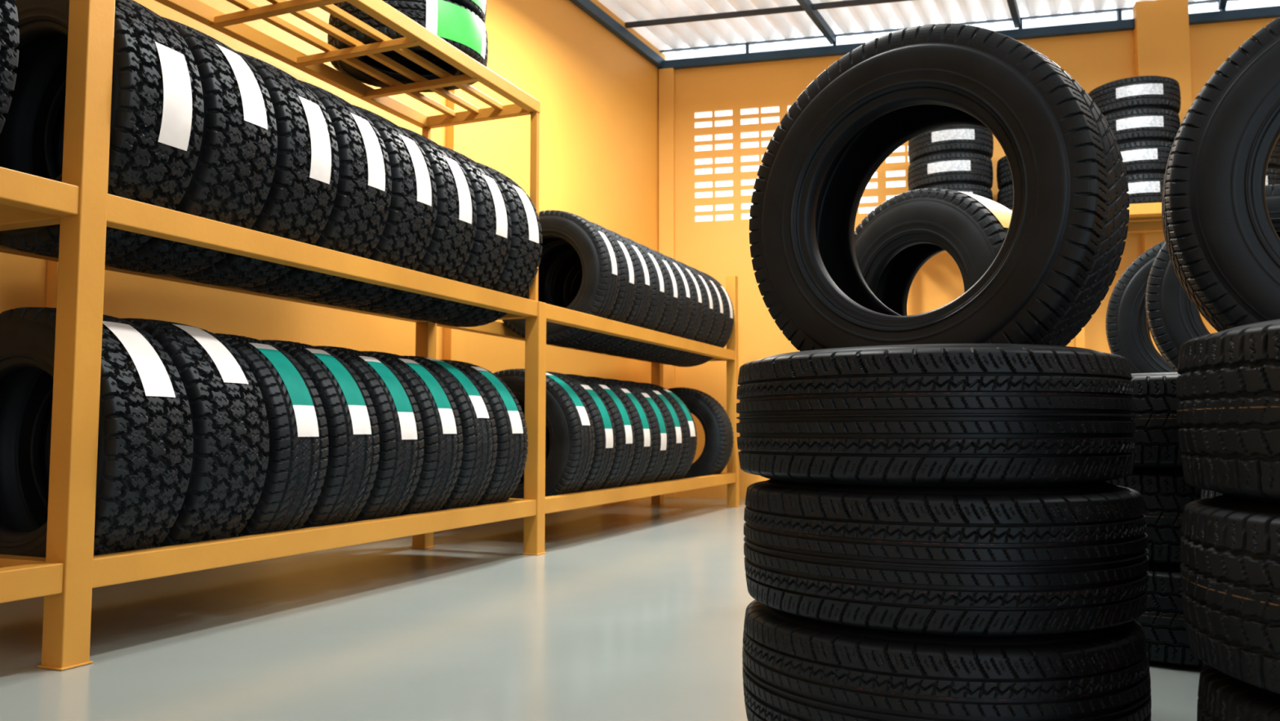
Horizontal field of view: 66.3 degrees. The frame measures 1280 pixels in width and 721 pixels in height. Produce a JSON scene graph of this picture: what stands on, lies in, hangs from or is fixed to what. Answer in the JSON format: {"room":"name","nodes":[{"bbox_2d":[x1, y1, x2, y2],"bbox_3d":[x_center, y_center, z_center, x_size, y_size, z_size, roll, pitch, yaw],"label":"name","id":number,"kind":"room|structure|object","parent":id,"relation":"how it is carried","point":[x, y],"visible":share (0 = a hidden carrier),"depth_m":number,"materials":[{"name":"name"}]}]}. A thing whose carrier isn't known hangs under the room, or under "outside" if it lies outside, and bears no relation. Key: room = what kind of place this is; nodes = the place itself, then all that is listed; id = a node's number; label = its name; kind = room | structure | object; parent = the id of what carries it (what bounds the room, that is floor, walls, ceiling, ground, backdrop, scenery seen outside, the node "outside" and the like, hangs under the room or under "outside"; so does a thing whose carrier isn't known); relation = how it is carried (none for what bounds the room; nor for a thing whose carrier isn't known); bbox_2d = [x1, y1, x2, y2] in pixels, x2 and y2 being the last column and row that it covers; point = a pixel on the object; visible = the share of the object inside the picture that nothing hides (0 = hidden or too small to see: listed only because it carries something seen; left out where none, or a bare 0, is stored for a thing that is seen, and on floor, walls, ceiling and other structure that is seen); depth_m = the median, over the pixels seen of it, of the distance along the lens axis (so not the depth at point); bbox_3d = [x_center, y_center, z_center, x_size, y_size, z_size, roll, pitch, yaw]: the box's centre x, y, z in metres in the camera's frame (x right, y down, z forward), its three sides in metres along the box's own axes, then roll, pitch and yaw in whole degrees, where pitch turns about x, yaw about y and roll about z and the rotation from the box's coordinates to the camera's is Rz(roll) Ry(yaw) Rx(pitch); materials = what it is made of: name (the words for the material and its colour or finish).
{"room":"tire shop","nodes":[
{"label":"tire shop","id":0,"kind":"room"},
{"bbox_2d":[0,0,665,513],"bbox_3d":[-2.564,-1.139,2.938,0.120,3.800,12.220,-2,-5,26],"label":"wall","id":1,"kind":"structure","parent":0,"point":[597,96],"depth_m":6.46,"materials":[{"name":"paint"}]},
{"bbox_2d":[45,84,473,363],"bbox_3d":[-2.113,-1.039,3.635,0.060,3.700,4.880,-2,-5,26],"label":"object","id":2,"kind":"structure","parent":1,"relation":"attached to","point":[459,138],"depth_m":5.67,"materials":[{"name":"orange paint"}]},
{"bbox_2d":[568,0,664,68],"bbox_3d":[-2.493,-2.908,3.017,5.409,0.080,10.753,0,-4,0],"label":"beam","id":3,"kind":"structure","parent":1,"relation":"attached to","point":[588,6],"depth_m":7.63,"materials":[{"name":"grey metal"}]},
{"bbox_2d":[624,0,912,28],"bbox_3d":[2.193,-2.816,5.885,8.705,0.035,4.001,0,-4,0],"label":"roof beam","id":4,"kind":"structure","parent":1,"relation":"attached to","point":[850,2],"depth_m":7.58,"materials":[{"name":"grey metal"}]},
{"bbox_2d":[0,497,1200,720],"bbox_3d":[0.500,0.696,1.955,14.000,0.001,14.000,0,-4,0],"label":"floor","id":5,"kind":"structure","parent":0,"point":[633,611],"depth_m":2.66,"materials":[{"name":"grey concrete"}]},
{"bbox_2d":[0,0,740,671],"bbox_3d":[-1.060,-0.207,3.878,0.684,2.075,7.664,-2,-4,23],"label":"storage rack","id":6,"kind":"object","parent":5,"relation":"on","point":[82,205],"visible":0.86,"depth_m":2.87,"materials":[{"name":"paint"}]},
{"bbox_2d":[0,0,19,133],"bbox_3d":[-1.768,-0.691,2.221,0.750,0.751,0.282,-2,-4,24],"label":"tire","id":7,"kind":"object","parent":6,"relation":"on","point":[9,33],"visible":1,"depth_m":2.17,"materials":[{"name":"rubber"}]},
{"bbox_2d":[0,306,193,557],"bbox_3d":[-1.568,0.236,2.634,0.750,0.750,0.281,-2,-4,24],"label":"tire","id":8,"kind":"object","parent":6,"relation":"on","point":[145,445],"visible":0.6,"depth_m":2.53,"materials":[{"name":"rubber"}]},
{"bbox_2d":[0,0,204,260],"bbox_3d":[-1.567,-0.656,2.697,0.752,0.750,0.282,-2,-4,24],"label":"tire","id":9,"kind":"object","parent":6,"relation":"on","point":[157,104],"visible":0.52,"depth_m":2.59,"materials":[{"name":"rubber"}]},
{"bbox_2d":[40,318,269,546],"bbox_3d":[-1.462,0.254,2.886,0.750,0.750,0.276,-2,-4,24],"label":"tire","id":10,"kind":"object","parent":6,"relation":"on","point":[230,429],"visible":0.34,"depth_m":2.74,"materials":[{"name":"rubber"}]},
{"bbox_2d":[53,17,277,275],"bbox_3d":[-1.461,-0.638,2.950,0.749,0.747,0.267,-2,-4,23],"label":"tire","id":11,"kind":"object","parent":6,"relation":"on","point":[233,171],"visible":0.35,"depth_m":2.80,"materials":[{"name":"rubber"}]},
{"bbox_2d":[172,51,338,287],"bbox_3d":[-1.355,-0.620,3.202,0.751,0.750,0.283,-2,-4,24],"label":"tire","id":12,"kind":"object","parent":6,"relation":"on","point":[297,205],"visible":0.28,"depth_m":3.05,"materials":[{"name":"rubber"}]},
{"bbox_2d":[213,333,328,536],"bbox_3d":[-1.356,0.282,3.136,0.734,0.734,0.247,-2,-4,23],"label":"tire","id":13,"kind":"object","parent":6,"relation":"on","point":[295,470],"visible":0.21,"depth_m":2.98,"materials":[{"name":"rubber"}]},
{"bbox_2d":[240,80,391,297],"bbox_3d":[-1.248,-0.602,3.454,0.752,0.750,0.277,-2,-4,24],"label":"tire","id":14,"kind":"object","parent":6,"relation":"on","point":[358,214],"visible":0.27,"depth_m":3.30,"materials":[{"name":"rubber"}]},
{"bbox_2d":[260,339,379,528],"bbox_3d":[-1.257,0.299,3.372,0.736,0.736,0.246,-2,-4,23],"label":"tire","id":15,"kind":"object","parent":6,"relation":"on","point":[353,456],"visible":0.27,"depth_m":3.22,"materials":[{"name":"rubber"}]},
{"bbox_2d":[296,105,437,306],"bbox_3d":[-1.142,-0.584,3.707,0.751,0.750,0.279,-2,-4,24],"label":"tire","id":16,"kind":"object","parent":6,"relation":"on","point":[409,226],"visible":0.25,"depth_m":3.56,"materials":[{"name":"rubber"}]},
{"bbox_2d":[315,346,424,521],"bbox_3d":[-1.157,0.315,3.607,0.736,0.735,0.247,-2,-4,23],"label":"tire","id":17,"kind":"object","parent":6,"relation":"on","point":[401,452],"visible":0.24,"depth_m":3.46,"materials":[{"name":"rubber"}]},
{"bbox_2d":[327,0,488,92],"bbox_3d":[-0.978,-1.334,4.153,0.662,0.211,0.660,-3,-5,35],"label":"tire","id":18,"kind":"object","parent":6,"relation":"on","point":[455,24],"visible":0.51,"depth_m":3.95,"materials":[{"name":"rubber"}]},
{"bbox_2d":[333,0,486,24],"bbox_3d":[-0.988,-1.544,4.178,0.661,0.211,0.660,-2,-5,30],"label":"tire","id":19,"kind":"object","parent":18,"relation":"on","point":[478,7],"visible":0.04,"depth_m":4.08,"materials":[{"name":"rubber"}]},
{"bbox_2d":[346,126,476,314],"bbox_3d":[-1.036,-0.566,3.959,0.752,0.750,0.277,-2,-4,24],"label":"tire","id":20,"kind":"object","parent":6,"relation":"on","point":[451,242],"visible":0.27,"depth_m":3.81,"materials":[{"name":"rubber"}]},
{"bbox_2d":[361,351,462,515],"bbox_3d":[-1.058,0.332,3.843,0.736,0.736,0.246,-2,-4,23],"label":"tire","id":21,"kind":"object","parent":6,"relation":"on","point":[442,437],"visible":0.27,"depth_m":3.69,"materials":[{"name":"rubber"}]},
{"bbox_2d":[403,355,497,510],"bbox_3d":[-0.959,0.349,4.078,0.736,0.736,0.249,-2,-4,23],"label":"tire","id":22,"kind":"object","parent":6,"relation":"on","point":[479,451],"visible":0.2,"depth_m":3.93,"materials":[{"name":"rubber"}]},
{"bbox_2d":[391,145,511,320],"bbox_3d":[-0.929,-0.548,4.212,0.752,0.750,0.284,-2,-4,24],"label":"tire","id":23,"kind":"object","parent":6,"relation":"on","point":[488,255],"visible":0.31,"depth_m":4.06,"materials":[{"name":"rubber"}]},
{"bbox_2d":[440,360,528,505],"bbox_3d":[-0.860,0.366,4.314,0.736,0.736,0.246,-2,-4,23],"label":"tire","id":24,"kind":"object","parent":6,"relation":"on","point":[512,450],"visible":0.23,"depth_m":4.16,"materials":[{"name":"rubber"}]},
{"bbox_2d":[428,161,542,327],"bbox_3d":[-0.823,-0.530,4.464,0.752,0.750,0.266,-2,-4,23],"label":"tire","id":25,"kind":"object","parent":6,"relation":"on","point":[523,260],"visible":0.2,"depth_m":4.31,"materials":[{"name":"rubber"}]},
{"bbox_2d":[493,368,595,498],"bbox_3d":[-0.597,0.410,4.939,0.736,0.736,0.256,-2,-4,24],"label":"tire","id":26,"kind":"object","parent":6,"relation":"on","point":[569,460],"visible":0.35,"depth_m":4.75,"materials":[{"name":"rubber"}]},
{"bbox_2d":[502,209,620,344],"bbox_3d":[-0.466,-0.447,5.311,0.722,0.720,0.223,-2,-4,23],"label":"tire","id":27,"kind":"object","parent":6,"relation":"on","point":[597,295],"visible":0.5,"depth_m":5.16,"materials":[{"name":"rubber"}]},
{"bbox_2d":[518,371,616,492],"bbox_3d":[-0.497,0.427,5.173,0.736,0.734,0.247,-2,-4,23],"label":"tire","id":28,"kind":"object","parent":6,"relation":"on","point":[604,451],"visible":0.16,"depth_m":5.02,"materials":[{"name":"rubber"}]},
{"bbox_2d":[528,222,636,347],"bbox_3d":[-0.378,-0.432,5.521,0.721,0.720,0.223,-2,-4,23],"label":"tire","id":29,"kind":"object","parent":6,"relation":"on","point":[625,298],"visible":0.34,"depth_m":5.42,"materials":[{"name":"rubber"}]},
{"bbox_2d":[545,373,635,489],"bbox_3d":[-0.399,0.444,5.408,0.736,0.734,0.247,-2,-4,23],"label":"tire","id":30,"kind":"object","parent":6,"relation":"on","point":[624,433],"visible":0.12,"depth_m":5.25,"materials":[{"name":"rubber"}]},
{"bbox_2d":[545,376,652,487],"bbox_3d":[-0.300,0.461,5.642,0.736,0.734,0.247,-2,-4,23],"label":"tire","id":31,"kind":"object","parent":6,"relation":"on","point":[642,430],"visible":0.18,"depth_m":5.49,"materials":[{"name":"rubber"}]},
{"bbox_2d":[546,229,652,351],"bbox_3d":[-0.290,-0.417,5.730,0.722,0.720,0.223,-2,-4,23],"label":"tire","id":32,"kind":"object","parent":6,"relation":"on","point":[559,273],"visible":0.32,"depth_m":5.65,"materials":[{"name":"rubber"}]},
{"bbox_2d":[564,236,666,353],"bbox_3d":[-0.202,-0.403,5.939,0.722,0.720,0.223,-2,-4,23],"label":"tire","id":33,"kind":"object","parent":6,"relation":"on","point":[573,283],"visible":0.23,"depth_m":5.82,"materials":[{"name":"rubber"}]},
{"bbox_2d":[606,378,668,484],"bbox_3d":[-0.201,0.477,5.877,0.737,0.735,0.247,-2,-4,23],"label":"tire","id":34,"kind":"object","parent":6,"relation":"on","point":[659,428],"visible":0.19,"depth_m":5.72,"materials":[{"name":"rubber"}]},
{"bbox_2d":[606,244,679,355],"bbox_3d":[-0.113,-0.388,6.148,0.721,0.720,0.223,-2,-4,23],"label":"tire","id":35,"kind":"object","parent":6,"relation":"on","point":[668,317],"visible":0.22,"depth_m":6.00,"materials":[{"name":"rubber"}]},
{"bbox_2d":[622,380,683,482],"bbox_3d":[-0.102,0.494,6.111,0.736,0.734,0.247,-2,-4,23],"label":"tire","id":36,"kind":"object","parent":6,"relation":"on","point":[675,432],"visible":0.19,"depth_m":5.95,"materials":[{"name":"rubber"}]},
{"bbox_2d":[620,249,692,358],"bbox_3d":[-0.026,-0.373,6.358,0.721,0.720,0.223,-2,-4,23],"label":"tire","id":37,"kind":"object","parent":6,"relation":"on","point":[683,314],"visible":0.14,"depth_m":6.21,"materials":[{"name":"rubber"}]},
{"bbox_2d":[638,382,697,480],"bbox_3d":[-0.004,0.511,6.346,0.737,0.736,0.247,-2,-4,23],"label":"tire","id":38,"kind":"object","parent":6,"relation":"on","point":[689,429],"visible":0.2,"depth_m":6.19,"materials":[{"name":"rubber"}]},
{"bbox_2d":[635,255,703,360],"bbox_3d":[0.063,-0.358,6.567,0.721,0.720,0.223,-2,-4,23],"label":"tire","id":39,"kind":"object","parent":6,"relation":"on","point":[697,309],"visible":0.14,"depth_m":6.42,"materials":[{"name":"rubber"}]},
{"bbox_2d":[648,261,714,363],"bbox_3d":[0.151,-0.343,6.776,0.722,0.720,0.223,-2,-4,23],"label":"tire","id":40,"kind":"object","parent":6,"relation":"on","point":[703,332],"visible":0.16,"depth_m":6.63,"materials":[{"name":"rubber"}]},
{"bbox_2d":[662,266,724,364],"bbox_3d":[0.239,-0.328,6.985,0.722,0.720,0.223,-2,-4,23],"label":"tire","id":41,"kind":"object","parent":6,"relation":"on","point":[715,331],"visible":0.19,"depth_m":6.84,"materials":[{"name":"rubber"}]},
{"bbox_2d":[666,386,733,478],"bbox_3d":[0.299,0.562,7.068,0.737,0.736,0.252,-2,-4,23],"label":"tire","id":42,"kind":"object","parent":6,"relation":"on","point":[716,454],"visible":0.42,"depth_m":6.88,"materials":[{"name":"rubber"}]},
{"bbox_2d":[672,271,733,366],"bbox_3d":[0.327,-0.313,7.194,0.721,0.720,0.223,-2,-4,23],"label":"tire","id":43,"kind":"object","parent":6,"relation":"on","point":[727,327],"visible":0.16,"depth_m":7.04,"materials":[{"name":"rubber"}]},
{"bbox_2d":[742,599,1151,720],"bbox_3d":[0.550,0.571,1.825,0.714,0.232,0.714,-1,-4,8],"label":"tire","id":44,"kind":"object","parent":5,"relation":"on","point":[796,668],"visible":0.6,"depth_m":1.53,"materials":[{"name":"rubber"}]},
{"bbox_2d":[743,479,1148,636],"bbox_3d":[0.554,0.340,1.841,0.714,0.232,0.714,0,-4,-6],"label":"tire","id":45,"kind":"object","parent":44,"relation":"on","point":[1006,562],"visible":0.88,"depth_m":1.53,"materials":[{"name":"rubber"}]},
{"bbox_2d":[736,343,1135,488],"bbox_3d":[0.542,0.109,1.862,0.714,0.232,0.714,0,-4,-4],"label":"tire","id":46,"kind":"object","parent":45,"relation":"on","point":[949,415],"visible":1,"depth_m":1.55,"materials":[{"name":"rubber"}]},
{"bbox_2d":[749,23,1129,351],"bbox_3d":[0.562,-0.282,1.930,0.822,0.822,0.251,-3,-5,40],"label":"tire","id":47,"kind":"object","parent":46,"relation":"on","point":[1055,264],"visible":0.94,"depth_m":1.79,"materials":[{"name":"rubber"}]},
{"bbox_2d":[906,202,1163,348],"bbox_3d":[3.374,0.004,6.872,3.010,2.080,0.680,-1,-4,13],"label":"display shelf","id":48,"kind":"object","parent":5,"relation":"on","point":[1143,217],"visible":0.02,"depth_m":6.87,"materials":[{"name":"paint"}]},
{"bbox_2d":[923,183,992,199],"bbox_3d":[2.281,-1.129,7.211,0.600,0.226,0.600,2,-5,-29],"label":"tire","id":49,"kind":"object","parent":48,"relation":"on","point":[983,191],"visible":0.13,"depth_m":6.95,"materials":[{"name":"rubber"}]},
{"bbox_2d":[907,151,993,191],"bbox_3d":[2.286,-1.353,7.227,0.600,0.226,0.600,2,-4,-22],"label":"tire","id":50,"kind":"object","parent":49,"relation":"on","point":[959,167],"visible":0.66,"depth_m":6.98,"materials":[{"name":"rubber"}]},
{"bbox_2d":[908,124,993,164],"bbox_3d":[2.294,-1.578,7.243,0.600,0.226,0.600,2,-4,-22],"label":"tire","id":51,"kind":"object","parent":50,"relation":"on","point":[954,138],"visible":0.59,"depth_m":6.99,"materials":[{"name":"rubber"}]},
{"bbox_2d":[996,183,1013,209],"bbox_3d":[2.895,-1.139,7.068,0.600,0.226,0.600,3,-5,-34],"label":"tire","id":52,"kind":"object","parent":48,"relation":"on","point":[1005,195],"visible":0.06,"depth_m":6.98,"materials":[{"name":"rubber"}]},
{"bbox_2d":[996,155,1013,190],"bbox_3d":[2.898,-1.364,7.084,0.600,0.226,0.600,3,-5,-37],"label":"tire","id":53,"kind":"object","parent":52,"relation":"on","point":[1004,179],"visible":0.11,"depth_m":7.03,"materials":[{"name":"rubber"}]},
{"bbox_2d":[1124,173,1164,204],"bbox_3d":[3.503,-1.149,6.923,0.600,0.226,0.600,2,-5,-28],"label":"tire","id":54,"kind":"object","parent":48,"relation":"on","point":[1144,188],"visible":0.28,"depth_m":6.64,"materials":[{"name":"rubber"}]},
{"bbox_2d":[1117,140,1173,174],"bbox_3d":[3.504,-1.374,6.939,0.600,0.226,0.600,1,-4,-10],"label":"tire","id":55,"kind":"object","parent":54,"relation":"on","point":[1142,156],"visible":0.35,"depth_m":6.66,"materials":[{"name":"rubber"}]},
{"bbox_2d":[1103,107,1180,144],"bbox_3d":[3.497,-1.599,6.955,0.600,0.226,0.600,2,-4,-22],"label":"tire","id":56,"kind":"object","parent":55,"relation":"on","point":[1144,123],"visible":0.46,"depth_m":6.69,"materials":[{"name":"rubber"}]},
{"bbox_2d":[1088,75,1180,115],"bbox_3d":[3.506,-1.824,6.971,0.600,0.226,0.600,1,-4,-19],"label":"tire","id":57,"kind":"object","parent":56,"relation":"on","point":[1141,91],"visible":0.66,"depth_m":6.72,"materials":[{"name":"rubber"}]},
{"bbox_2d":[1265,167,1279,185],"bbox_3d":[4.133,-1.160,6.776,0.600,0.226,0.600,2,-5,-29],"label":"tire","id":58,"kind":"object","parent":48,"relation":"on","point":[1273,175],"visible":0.11,"depth_m":6.49,"materials":[{"name":"rubber"}]},
{"bbox_2d":[1267,140,1279,168],"bbox_3d":[4.133,-1.385,6.792,0.600,0.226,0.600,2,-5,-31],"label":"tire","id":59,"kind":"object","parent":58,"relation":"on","point":[1274,160],"visible":0.02,"depth_m":6.51,"materials":[{"name":"rubber"}]},
{"bbox_2d":[1135,563,1203,666],"bbox_3d":[1.420,0.625,2.582,0.714,0.232,0.714,-2,-4,22],"label":"tire","id":60,"kind":"object","parent":5,"relation":"on","point":[1162,620],"visible":0.1,"depth_m":2.29,"materials":[{"name":"rubber"}]},
{"bbox_2d":[1105,467,1201,565],"bbox_3d":[1.430,0.394,2.609,0.714,0.232,0.714,3,-5,-32],"label":"tire","id":61,"kind":"object","parent":60,"relation":"on","point":[1165,493],"visible":0.12,"depth_m":2.32,"materials":[{"name":"rubber"}]},
{"bbox_2d":[1129,372,1184,468],"bbox_3d":[1.410,0.163,2.615,0.714,0.232,0.714,0,-4,3],"label":"tire","id":62,"kind":"object","parent":61,"relation":"on","point":[1156,434],"visible":0.18,"depth_m":2.32,"materials":[{"name":"rubber"}]},
{"bbox_2d":[1196,662,1279,720],"bbox_3d":[1.105,0.527,1.221,0.714,0.232,0.714,-4,-6,45],"label":"tire","id":63,"kind":"object","parent":5,"relation":"on","point":[1222,696],"visible":0.59,"depth_m":1.27,"materials":[{"name":"rubber"}]},
{"bbox_2d":[1180,494,1279,693],"bbox_3d":[1.090,0.296,1.237,0.714,0.232,0.714,0,-4,-1],"label":"tire","id":64,"kind":"object","parent":63,"relation":"on","point":[1230,545],"visible":0.87,"depth_m":1.22,"materials":[{"name":"rubber"}]},
{"bbox_2d":[1176,319,1279,503],"bbox_3d":[1.096,0.066,1.258,0.714,0.232,0.714,-3,-5,33],"label":"tire","id":65,"kind":"object","parent":64,"relation":"on","point":[1228,384],"visible":1,"depth_m":1.23,"materials":[{"name":"rubber"}]},
{"bbox_3d":[1.475,0.573,1.854,0.714,0.232,0.714,3,-5,-33],"label":"tire","id":66,"kind":"object","parent":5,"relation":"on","visible":0},
{"bbox_2d":[1200,488,1224,498],"bbox_3d":[1.483,0.342,1.874,0.714,0.232,0.714,1,-4,-9],"label":"tire","id":67,"kind":"object","parent":66,"relation":"on","point":[1205,493],"visible":0.05,"depth_m":1.97,"materials":[{"name":"rubber"}]},
{"bbox_3d":[1.475,0.111,1.887,0.714,0.232,0.714,1,-4,-18],"label":"tire","id":68,"kind":"object","parent":67,"relation":"on","visible":0},
{"bbox_2d":[1161,17,1279,332],"bbox_3d":[1.470,-0.332,1.909,0.927,0.927,0.250,-2,-5,25],"label":"tire","id":69,"kind":"object","parent":68,"relation":"on","point":[1222,241],"visible":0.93,"depth_m":1.92,"materials":[{"name":"rubber"}]},
{"bbox_2d":[597,0,1239,53],"bbox_3d":[2.765,-3.174,1.742,10.805,0.072,14.841,-2,-5,26],"label":"ceiling","id":70,"kind":"structure","parent":0,"point":[906,13],"depth_m":7.77,"materials":[{"name":"white"}]},
{"bbox_2d":[796,0,836,44],"bbox_3d":[-0.556,-2.948,3.784,4.347,0.070,8.632,0,-4,0],"label":"roof beam","id":71,"kind":"structure","parent":70,"relation":"attached to","point":[807,6],"depth_m":7.66,"materials":[{"name":"grey metal"}]},
{"bbox_2d":[1006,0,1021,28],"bbox_3d":[0.836,-2.972,3.455,4.347,0.070,8.632,0,-4,0],"label":"roof beam","id":72,"kind":"structure","parent":70,"relation":"attached to","point":[1012,4],"depth_m":7.49,"materials":[{"name":"grey metal"}]},
{"bbox_2d":[1217,0,1227,9],"bbox_3d":[2.251,-2.996,3.120,4.347,0.070,8.632,0,-4,0],"label":"roof beam","id":73,"kind":"structure","parent":70,"relation":"attached to","point":[1221,3],"depth_m":7.34,"materials":[{"name":"grey metal"}]},
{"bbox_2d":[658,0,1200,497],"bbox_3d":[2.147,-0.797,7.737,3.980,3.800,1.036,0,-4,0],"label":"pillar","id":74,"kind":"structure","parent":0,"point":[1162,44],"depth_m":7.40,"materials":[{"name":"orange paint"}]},
{"bbox_2d":[674,17,1279,498],"bbox_3d":[3.626,-0.724,7.492,7.320,3.620,0.120,-1,-4,13],"label":"wall","id":75,"kind":"structure","parent":0,"point":[718,249],"depth_m":8.08,"materials":[{"name":"paint"}]},
{"bbox_2d":[659,0,1236,53],"bbox_3d":[3.677,-2.657,7.582,7.200,0.110,0.050,-1,-4,13],"label":"roof beam","id":76,"kind":"structure","parent":75,"relation":"in","point":[1118,11],"depth_m":7.93,"materials":[{"name":"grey metal"}]},
{"bbox_2d":[658,5,1279,69],"bbox_3d":[3.677,-2.567,7.576,7.039,0.070,1.805,0,-4,0],"label":"beam","id":77,"kind":"structure","parent":75,"relation":"attached to","point":[1268,12],"depth_m":7.66,"materials":[{"name":"grey metal"}]},
{"bbox_3d":[2.020,0.195,3.074,0.714,0.232,0.714,0,-4,2],"label":"tire","id":78,"kind":"object","parent":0,"visible":0},
{"bbox_2d":[1145,184,1279,372],"bbox_3d":[2.010,-0.196,3.122,0.822,0.822,0.251,-2,-5,30],"label":"tire","id":79,"kind":"object","parent":78,"relation":"on","point":[1173,320],"visible":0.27,"depth_m":3.15,"materials":[{"name":"rubber"}]},
{"bbox_3d":[2.220,0.248,3.812,0.714,0.232,0.714,0,-4,0],"label":"tire","id":80,"kind":"object","parent":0,"visible":0},
{"bbox_2d":[1105,240,1175,373],"bbox_3d":[2.210,-0.147,3.820,0.970,0.970,0.251,-2,-5,30],"label":"tire","id":81,"kind":"object","parent":80,"relation":"on","point":[1127,330],"visible":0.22,"depth_m":3.84,"materials":[{"name":"rubber"}]},
{"bbox_3d":[0.890,0.199,3.124,0.714,0.232,0.714,-1,-4,15],"label":"tire","id":82,"kind":"object","parent":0,"visible":0},
{"bbox_2d":[853,187,1012,315],"bbox_3d":[0.945,-0.189,3.151,0.251,0.710,0.710,3,-5,-37],"label":"tire","id":83,"kind":"object","parent":82,"relation":"on","point":[896,238],"visible":0.4,"depth_m":3.08,"materials":[{"name":"rubber"}]}
]}

